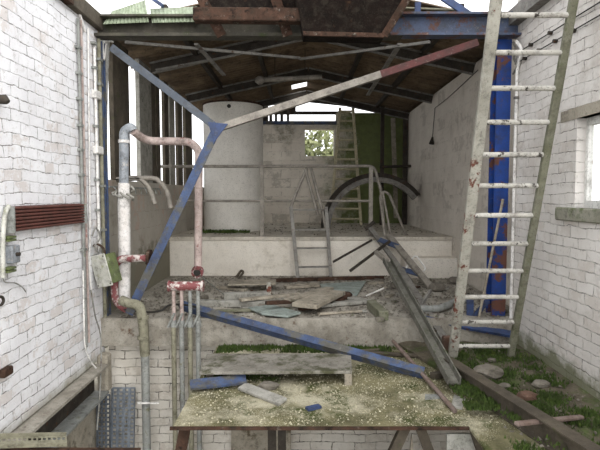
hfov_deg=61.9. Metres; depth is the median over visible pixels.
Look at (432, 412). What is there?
crumbs
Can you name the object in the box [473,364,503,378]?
stone
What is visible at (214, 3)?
plate
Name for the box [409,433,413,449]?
board
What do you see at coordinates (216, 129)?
brace
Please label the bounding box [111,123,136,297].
pipe
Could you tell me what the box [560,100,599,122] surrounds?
lintel
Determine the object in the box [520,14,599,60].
wire
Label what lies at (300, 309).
plank
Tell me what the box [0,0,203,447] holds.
wall
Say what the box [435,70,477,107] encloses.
cable
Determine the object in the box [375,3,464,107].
purlin
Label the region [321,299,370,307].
plank
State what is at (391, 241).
metal beam
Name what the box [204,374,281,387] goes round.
moss
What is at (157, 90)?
board
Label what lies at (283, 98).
roof truss
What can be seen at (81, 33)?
conduit
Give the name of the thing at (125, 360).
wall
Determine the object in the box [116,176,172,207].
pipe
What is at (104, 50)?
cable
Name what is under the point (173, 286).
pipe manifold
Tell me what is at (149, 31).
steel beam
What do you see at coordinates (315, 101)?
sheet
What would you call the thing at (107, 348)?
ground
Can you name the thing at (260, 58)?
purlin
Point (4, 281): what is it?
cable
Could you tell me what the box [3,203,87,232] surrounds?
heater
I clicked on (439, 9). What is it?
wire
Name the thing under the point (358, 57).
purlin
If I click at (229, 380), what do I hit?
piece
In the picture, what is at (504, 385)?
stone
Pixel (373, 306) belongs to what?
block
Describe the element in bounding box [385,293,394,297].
chip
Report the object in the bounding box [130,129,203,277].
pipe
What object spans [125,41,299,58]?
rod
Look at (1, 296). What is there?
ring
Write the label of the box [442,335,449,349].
brick
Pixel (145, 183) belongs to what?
pipe
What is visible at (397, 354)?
lath
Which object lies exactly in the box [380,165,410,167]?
pipe
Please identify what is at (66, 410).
steel beam
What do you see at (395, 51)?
brace
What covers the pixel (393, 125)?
batten
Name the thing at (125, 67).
board
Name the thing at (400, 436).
strut
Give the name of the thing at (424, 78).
ceiling
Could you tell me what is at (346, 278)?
board
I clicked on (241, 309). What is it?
lath
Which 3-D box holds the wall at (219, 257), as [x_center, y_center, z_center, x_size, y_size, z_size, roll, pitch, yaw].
[0.175,0.562,10.002,4.550,0.880,3.900,0,3,0]
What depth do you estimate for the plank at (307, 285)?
6.99 m
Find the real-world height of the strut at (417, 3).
0.196 m
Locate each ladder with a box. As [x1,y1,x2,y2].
[289,168,332,277]
[331,107,362,224]
[448,0,578,357]
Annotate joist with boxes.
[0,447,140,449]
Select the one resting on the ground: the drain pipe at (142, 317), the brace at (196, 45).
the drain pipe at (142, 317)
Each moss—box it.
[202,229,249,232]
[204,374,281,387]
[216,343,406,352]
[446,342,599,449]
[449,378,500,410]
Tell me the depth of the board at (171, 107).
8.56 m
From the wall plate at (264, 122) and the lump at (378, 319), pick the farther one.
the wall plate at (264, 122)
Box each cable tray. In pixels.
[96,394,110,447]
[110,387,135,447]
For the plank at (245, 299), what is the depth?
5.87 m
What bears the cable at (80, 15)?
hanging from the wall at (41, 327)
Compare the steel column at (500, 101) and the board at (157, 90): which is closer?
the steel column at (500, 101)
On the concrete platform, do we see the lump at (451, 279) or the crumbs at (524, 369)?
the lump at (451, 279)
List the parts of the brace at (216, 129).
arm, gusset plate, arm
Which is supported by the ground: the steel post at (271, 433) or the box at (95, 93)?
the steel post at (271, 433)
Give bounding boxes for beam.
[3,364,108,440]
[94,14,402,40]
[349,221,431,289]
[374,250,461,384]
[390,11,521,38]
[509,0,549,24]
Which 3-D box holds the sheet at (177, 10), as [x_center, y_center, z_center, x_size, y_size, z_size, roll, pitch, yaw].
[-1.318,-2.186,5.197,0.539,0.240,0.224,0,3,0]
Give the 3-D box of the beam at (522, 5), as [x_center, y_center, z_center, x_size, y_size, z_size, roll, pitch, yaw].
[2.200,-2.050,3.774,0.100,0.150,2.780,0,3,0]
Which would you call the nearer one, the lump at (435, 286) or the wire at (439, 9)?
the wire at (439, 9)
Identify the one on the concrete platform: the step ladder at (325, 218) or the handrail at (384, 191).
the step ladder at (325, 218)
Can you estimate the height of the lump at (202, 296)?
0.049 m
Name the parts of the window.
pane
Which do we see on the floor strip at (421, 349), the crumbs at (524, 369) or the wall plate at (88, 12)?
the crumbs at (524, 369)
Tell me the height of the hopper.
0.661 m
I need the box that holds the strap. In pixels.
[333,239,371,262]
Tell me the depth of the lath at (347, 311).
5.46 m
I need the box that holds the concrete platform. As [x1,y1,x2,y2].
[101,276,512,346]
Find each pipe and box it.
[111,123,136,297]
[111,250,152,313]
[116,175,156,204]
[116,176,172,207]
[118,296,158,449]
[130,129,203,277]
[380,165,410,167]
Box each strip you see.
[398,341,599,445]
[425,394,439,399]
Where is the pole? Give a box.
[391,339,456,412]
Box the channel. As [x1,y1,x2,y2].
[443,357,599,449]
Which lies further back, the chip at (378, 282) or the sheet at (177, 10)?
the chip at (378, 282)
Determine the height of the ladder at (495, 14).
3.650 m
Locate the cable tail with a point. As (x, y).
(513, 43)
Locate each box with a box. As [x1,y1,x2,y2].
[91,90,101,99]
[91,243,121,287]
[93,146,103,154]
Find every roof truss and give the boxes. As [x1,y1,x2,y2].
[149,41,475,74]
[185,67,433,103]
[254,90,409,119]
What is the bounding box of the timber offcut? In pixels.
[430,370,442,379]
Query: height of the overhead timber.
0.134 m
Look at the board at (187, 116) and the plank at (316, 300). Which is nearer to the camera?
the plank at (316, 300)
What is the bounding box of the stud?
[0,94,9,103]
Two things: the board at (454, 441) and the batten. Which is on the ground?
the board at (454, 441)
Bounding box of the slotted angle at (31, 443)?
[0,432,66,448]
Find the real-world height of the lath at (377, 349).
0.030 m
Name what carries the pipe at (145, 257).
on the concrete platform
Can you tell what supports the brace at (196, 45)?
attached to the rod at (126, 42)
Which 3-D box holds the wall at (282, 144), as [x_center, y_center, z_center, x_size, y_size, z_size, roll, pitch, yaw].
[0.175,-0.885,11.993,4.550,3.530,0.250,0,3,0]
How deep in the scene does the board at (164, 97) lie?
8.22 m
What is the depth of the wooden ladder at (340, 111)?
11.40 m
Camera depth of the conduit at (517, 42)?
5.19 m
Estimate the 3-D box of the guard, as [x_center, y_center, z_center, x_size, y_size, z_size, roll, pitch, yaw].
[1.432,-0.502,10.208,2.005,1.120,0.240,0,3,0]
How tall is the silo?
2.364 m
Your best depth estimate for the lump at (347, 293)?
6.21 m
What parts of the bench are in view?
leg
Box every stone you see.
[97,352,111,390]
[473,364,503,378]
[498,382,510,388]
[516,390,537,400]
[531,379,549,387]
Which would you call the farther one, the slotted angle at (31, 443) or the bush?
the bush
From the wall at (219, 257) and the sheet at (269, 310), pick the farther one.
the wall at (219, 257)
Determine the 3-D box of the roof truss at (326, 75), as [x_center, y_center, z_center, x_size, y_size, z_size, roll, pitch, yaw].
[0.175,-2.556,9.163,4.544,0.652,0.050,0,3,0]
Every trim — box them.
[170,426,469,429]
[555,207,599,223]
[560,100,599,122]
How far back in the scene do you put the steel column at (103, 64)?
5.32 m
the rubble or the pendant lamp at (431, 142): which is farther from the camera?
the pendant lamp at (431, 142)
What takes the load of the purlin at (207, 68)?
attached to the roof truss at (326, 75)
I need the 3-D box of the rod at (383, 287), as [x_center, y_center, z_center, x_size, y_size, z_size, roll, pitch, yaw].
[0.935,0.838,6.244,0.020,0.152,0.282,-3,5,-44]
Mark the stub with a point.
(268, 284)
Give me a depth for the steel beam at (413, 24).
5.15 m
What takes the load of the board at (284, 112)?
on the wall at (282, 144)
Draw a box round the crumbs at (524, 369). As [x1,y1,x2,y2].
[459,350,598,446]
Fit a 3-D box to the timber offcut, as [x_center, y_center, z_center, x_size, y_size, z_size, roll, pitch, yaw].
[1.262,1.309,4.394,0.250,0.050,0.060,-1,4,-23]
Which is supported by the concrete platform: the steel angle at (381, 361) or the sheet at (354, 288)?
the sheet at (354, 288)
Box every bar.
[197,0,225,37]
[265,300,293,304]
[271,0,292,37]
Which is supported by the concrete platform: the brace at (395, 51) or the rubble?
the rubble
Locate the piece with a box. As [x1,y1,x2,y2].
[190,375,246,390]
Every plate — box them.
[60,0,73,4]
[66,0,102,30]
[173,347,546,449]
[208,0,295,7]
[263,121,335,124]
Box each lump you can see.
[201,295,208,298]
[257,381,279,390]
[340,291,352,299]
[375,317,384,322]
[428,282,444,291]
[449,277,456,283]
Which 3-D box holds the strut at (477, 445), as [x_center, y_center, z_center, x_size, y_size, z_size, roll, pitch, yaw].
[1.575,2.401,3.650,0.742,1.993,0.050,0,3,0]
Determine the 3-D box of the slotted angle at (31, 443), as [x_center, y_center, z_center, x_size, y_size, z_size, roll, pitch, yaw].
[-1.734,1.393,3.236,0.416,0.146,0.108,-2,4,-30]
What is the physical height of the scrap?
0.020 m
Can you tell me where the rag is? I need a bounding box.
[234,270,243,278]
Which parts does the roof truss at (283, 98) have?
web plate, web plate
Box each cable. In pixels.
[2,278,26,291]
[78,14,85,32]
[82,270,96,368]
[87,28,91,299]
[90,290,101,429]
[103,41,113,60]
[124,303,195,312]
[202,276,223,294]
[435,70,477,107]
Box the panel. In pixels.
[231,430,290,449]
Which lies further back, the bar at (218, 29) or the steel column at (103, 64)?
the steel column at (103, 64)
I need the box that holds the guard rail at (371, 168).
[161,164,384,236]
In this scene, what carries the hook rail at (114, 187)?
attached to the wall at (41, 327)
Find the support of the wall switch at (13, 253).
attached to the wall at (41, 327)
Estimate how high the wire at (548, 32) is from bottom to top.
0.047 m
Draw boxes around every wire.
[405,7,454,10]
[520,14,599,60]
[522,1,599,49]
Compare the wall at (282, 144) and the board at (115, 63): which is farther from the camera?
the wall at (282, 144)
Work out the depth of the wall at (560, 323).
4.30 m
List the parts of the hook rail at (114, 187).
rail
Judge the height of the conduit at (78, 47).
3.124 m
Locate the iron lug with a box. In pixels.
[0,365,12,377]
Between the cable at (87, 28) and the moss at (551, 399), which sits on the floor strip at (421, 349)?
the moss at (551, 399)
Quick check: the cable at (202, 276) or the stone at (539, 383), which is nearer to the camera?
the stone at (539, 383)
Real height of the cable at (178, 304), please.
0.096 m
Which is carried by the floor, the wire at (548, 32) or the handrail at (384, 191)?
the handrail at (384, 191)
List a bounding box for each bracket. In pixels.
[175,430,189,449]
[466,299,489,315]
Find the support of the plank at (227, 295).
on the concrete platform
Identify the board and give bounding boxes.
[108,41,122,179]
[121,45,130,175]
[135,59,152,182]
[151,71,155,182]
[154,74,160,182]
[161,80,169,183]
[168,84,175,184]
[175,92,182,184]
[182,98,192,185]
[228,279,275,285]
[270,276,383,281]
[273,111,337,114]
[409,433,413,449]
[446,433,473,449]
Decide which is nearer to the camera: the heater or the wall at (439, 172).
the heater
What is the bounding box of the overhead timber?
[193,7,299,24]
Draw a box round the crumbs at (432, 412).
[181,348,498,424]
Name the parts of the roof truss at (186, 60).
web plate, web plate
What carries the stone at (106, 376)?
attached to the wall at (41, 327)
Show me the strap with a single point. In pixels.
(369, 241)
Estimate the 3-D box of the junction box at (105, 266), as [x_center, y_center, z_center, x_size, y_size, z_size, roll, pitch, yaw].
[-1.966,0.410,5.079,0.266,0.456,0.198,1,4,23]
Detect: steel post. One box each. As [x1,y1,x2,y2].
[268,430,275,449]
[278,430,285,449]
[379,106,384,224]
[402,119,407,223]
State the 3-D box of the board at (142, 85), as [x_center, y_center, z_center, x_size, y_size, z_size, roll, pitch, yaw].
[-2.230,-1.446,7.151,0.060,1.690,0.550,0,3,0]
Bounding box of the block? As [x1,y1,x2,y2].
[367,300,388,320]
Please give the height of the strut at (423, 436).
1.995 m
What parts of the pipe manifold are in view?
valve lever, valve lever, valve lever, valve lever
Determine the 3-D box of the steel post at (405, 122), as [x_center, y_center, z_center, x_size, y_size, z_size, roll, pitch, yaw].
[2.381,-1.269,11.344,0.100,2.515,0.080,0,3,0]
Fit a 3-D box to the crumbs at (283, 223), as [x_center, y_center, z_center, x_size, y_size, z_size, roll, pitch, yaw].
[0.200,0.051,10.118,4.401,0.031,3.423,0,3,0]
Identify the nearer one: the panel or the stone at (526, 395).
the stone at (526, 395)
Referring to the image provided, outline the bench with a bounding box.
[199,354,351,384]
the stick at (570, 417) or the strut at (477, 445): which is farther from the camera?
the strut at (477, 445)
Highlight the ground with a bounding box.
[94,346,109,447]
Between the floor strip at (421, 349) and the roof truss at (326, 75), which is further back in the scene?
the roof truss at (326, 75)
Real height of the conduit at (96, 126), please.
2.104 m
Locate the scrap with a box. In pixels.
[305,404,321,410]
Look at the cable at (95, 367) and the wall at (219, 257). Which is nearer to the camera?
the cable at (95, 367)
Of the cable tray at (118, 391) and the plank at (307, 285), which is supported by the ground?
the cable tray at (118, 391)
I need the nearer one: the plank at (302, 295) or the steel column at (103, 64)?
the steel column at (103, 64)
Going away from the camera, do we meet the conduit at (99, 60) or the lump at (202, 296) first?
the conduit at (99, 60)
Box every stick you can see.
[478,199,503,317]
[514,414,583,426]
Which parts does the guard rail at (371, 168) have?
post, rail, post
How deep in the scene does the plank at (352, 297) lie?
6.18 m
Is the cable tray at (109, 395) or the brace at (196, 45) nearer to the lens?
the cable tray at (109, 395)
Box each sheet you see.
[103,0,148,23]
[105,42,109,129]
[150,7,193,22]
[248,305,300,317]
[276,100,341,105]
[320,281,365,295]
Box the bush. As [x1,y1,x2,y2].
[305,130,332,155]
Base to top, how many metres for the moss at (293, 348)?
0.050 m
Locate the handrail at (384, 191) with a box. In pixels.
[379,190,406,236]
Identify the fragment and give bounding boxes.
[452,395,464,409]
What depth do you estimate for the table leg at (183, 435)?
3.59 m
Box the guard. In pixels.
[321,173,419,227]
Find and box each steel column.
[101,41,110,315]
[486,39,511,315]
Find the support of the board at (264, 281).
on the rubble
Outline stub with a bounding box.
[266,282,270,294]
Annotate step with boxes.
[401,256,457,278]
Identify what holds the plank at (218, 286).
on the concrete platform
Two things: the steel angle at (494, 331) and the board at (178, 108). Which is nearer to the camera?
the steel angle at (494, 331)
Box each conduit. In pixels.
[0,205,16,277]
[74,18,87,347]
[80,20,89,342]
[90,41,100,249]
[96,39,107,347]
[509,40,522,318]
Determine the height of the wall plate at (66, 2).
0.150 m
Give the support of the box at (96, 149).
attached to the wall at (41, 327)
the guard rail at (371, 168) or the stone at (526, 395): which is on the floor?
the guard rail at (371, 168)
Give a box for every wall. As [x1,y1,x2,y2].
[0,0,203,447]
[109,346,474,449]
[169,240,451,275]
[263,113,402,222]
[407,38,516,305]
[513,0,599,399]
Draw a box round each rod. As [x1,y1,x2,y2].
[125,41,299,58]
[299,40,430,59]
[366,287,383,296]
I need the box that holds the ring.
[0,295,4,305]
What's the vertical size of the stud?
0.068 m
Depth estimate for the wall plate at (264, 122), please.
11.67 m
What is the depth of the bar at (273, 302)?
5.54 m
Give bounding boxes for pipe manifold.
[167,280,204,449]
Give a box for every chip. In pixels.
[368,281,383,284]
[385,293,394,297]
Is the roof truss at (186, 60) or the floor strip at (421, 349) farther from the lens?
the roof truss at (186, 60)
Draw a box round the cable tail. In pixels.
[512,41,516,74]
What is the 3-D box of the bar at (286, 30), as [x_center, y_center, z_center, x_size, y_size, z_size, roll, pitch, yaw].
[-0.189,-2.095,4.994,0.252,0.421,0.074,-2,4,-30]
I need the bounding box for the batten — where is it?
[391,118,397,217]
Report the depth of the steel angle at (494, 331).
5.25 m
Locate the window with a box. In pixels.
[584,115,599,208]
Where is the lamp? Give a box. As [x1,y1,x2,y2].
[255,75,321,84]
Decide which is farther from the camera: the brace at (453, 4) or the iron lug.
the brace at (453, 4)
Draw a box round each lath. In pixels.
[216,307,289,311]
[317,310,362,314]
[330,348,379,353]
[364,350,417,357]
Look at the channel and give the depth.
3.35 m
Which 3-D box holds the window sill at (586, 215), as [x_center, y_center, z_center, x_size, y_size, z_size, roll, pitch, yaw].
[2.270,-0.051,3.528,0.110,0.110,1.650,0,3,0]
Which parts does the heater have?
plate, plate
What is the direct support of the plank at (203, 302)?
on the concrete platform
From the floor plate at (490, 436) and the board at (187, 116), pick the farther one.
the board at (187, 116)
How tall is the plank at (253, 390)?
0.048 m
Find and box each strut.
[388,430,409,449]
[414,1,420,10]
[416,430,433,449]
[469,430,482,449]
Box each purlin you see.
[161,4,232,98]
[253,41,273,99]
[340,52,363,99]
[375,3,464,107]
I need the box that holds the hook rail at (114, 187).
[108,186,160,193]
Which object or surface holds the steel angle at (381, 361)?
on the floor plate at (490, 436)
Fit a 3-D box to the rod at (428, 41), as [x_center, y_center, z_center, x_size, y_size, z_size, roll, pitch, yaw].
[0.726,-2.131,6.133,1.824,0.137,0.030,3,4,37]
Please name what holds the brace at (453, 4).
attached to the steel beam at (413, 24)
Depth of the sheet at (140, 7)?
5.20 m
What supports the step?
on the concrete platform
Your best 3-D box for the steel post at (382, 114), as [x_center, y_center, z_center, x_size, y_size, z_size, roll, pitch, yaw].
[1.827,-1.317,11.141,0.080,2.635,0.060,0,3,0]
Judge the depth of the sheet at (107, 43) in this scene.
5.79 m
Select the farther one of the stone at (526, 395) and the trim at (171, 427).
the stone at (526, 395)
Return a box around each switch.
[6,245,20,263]
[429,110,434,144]
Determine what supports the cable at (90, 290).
attached to the wall at (41, 327)
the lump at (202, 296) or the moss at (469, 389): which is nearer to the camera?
the moss at (469, 389)
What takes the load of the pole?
on the floor plate at (490, 436)
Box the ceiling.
[118,0,484,116]
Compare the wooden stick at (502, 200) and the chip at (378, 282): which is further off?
the chip at (378, 282)
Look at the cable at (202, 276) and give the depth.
6.06 m
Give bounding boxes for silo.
[202,99,263,231]
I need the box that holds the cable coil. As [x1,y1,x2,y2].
[91,227,102,252]
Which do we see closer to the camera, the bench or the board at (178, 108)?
the bench
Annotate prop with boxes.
[421,289,431,303]
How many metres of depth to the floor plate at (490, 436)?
3.77 m
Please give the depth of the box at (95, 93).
5.04 m
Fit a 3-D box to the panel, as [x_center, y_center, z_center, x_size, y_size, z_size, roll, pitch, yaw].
[-0.425,2.285,5.487,0.650,1.980,0.080,0,3,0]
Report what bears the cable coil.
attached to the junction box at (105, 266)
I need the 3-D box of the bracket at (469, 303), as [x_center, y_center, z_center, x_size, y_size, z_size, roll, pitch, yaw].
[1.925,0.950,5.407,0.249,0.312,0.030,0,3,0]
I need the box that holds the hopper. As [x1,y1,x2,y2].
[295,0,409,43]
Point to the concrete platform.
(116, 330)
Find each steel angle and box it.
[152,0,163,7]
[178,301,424,378]
[426,316,510,337]
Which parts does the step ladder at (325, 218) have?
handrail, handrail, handrail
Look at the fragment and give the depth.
3.83 m
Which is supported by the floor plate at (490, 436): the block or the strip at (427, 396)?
the strip at (427, 396)
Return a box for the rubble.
[121,275,508,317]
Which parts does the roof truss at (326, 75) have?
web plate, web plate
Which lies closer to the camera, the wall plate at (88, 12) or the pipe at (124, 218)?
the wall plate at (88, 12)
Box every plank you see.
[195,299,271,306]
[215,285,247,291]
[224,291,267,299]
[238,383,286,405]
[239,292,300,301]
[283,283,319,288]
[284,287,333,301]
[292,289,344,308]
[298,302,331,310]
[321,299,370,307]
[347,295,363,299]
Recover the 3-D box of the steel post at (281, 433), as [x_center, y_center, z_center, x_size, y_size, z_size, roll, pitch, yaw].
[-0.159,2.348,4.449,0.070,1.980,0.070,0,3,0]
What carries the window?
in the wall at (560, 323)
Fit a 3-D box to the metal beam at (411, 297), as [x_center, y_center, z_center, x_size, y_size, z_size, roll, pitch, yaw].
[1.301,0.823,5.499,0.380,0.772,2.961,0,3,-3]
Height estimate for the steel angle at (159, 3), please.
0.116 m
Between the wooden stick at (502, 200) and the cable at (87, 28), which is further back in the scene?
the wooden stick at (502, 200)
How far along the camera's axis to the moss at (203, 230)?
8.89 m
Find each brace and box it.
[109,39,478,315]
[194,43,225,75]
[366,43,402,95]
[440,0,469,10]
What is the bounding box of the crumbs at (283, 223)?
[191,223,435,234]
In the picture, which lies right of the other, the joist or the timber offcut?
the timber offcut
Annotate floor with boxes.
[169,223,452,239]
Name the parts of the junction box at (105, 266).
lid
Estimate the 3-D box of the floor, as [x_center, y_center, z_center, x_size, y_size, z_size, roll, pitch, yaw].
[0.175,0.096,9.959,4.550,0.055,3.930,0,3,0]
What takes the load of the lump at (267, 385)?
on the floor plate at (490, 436)

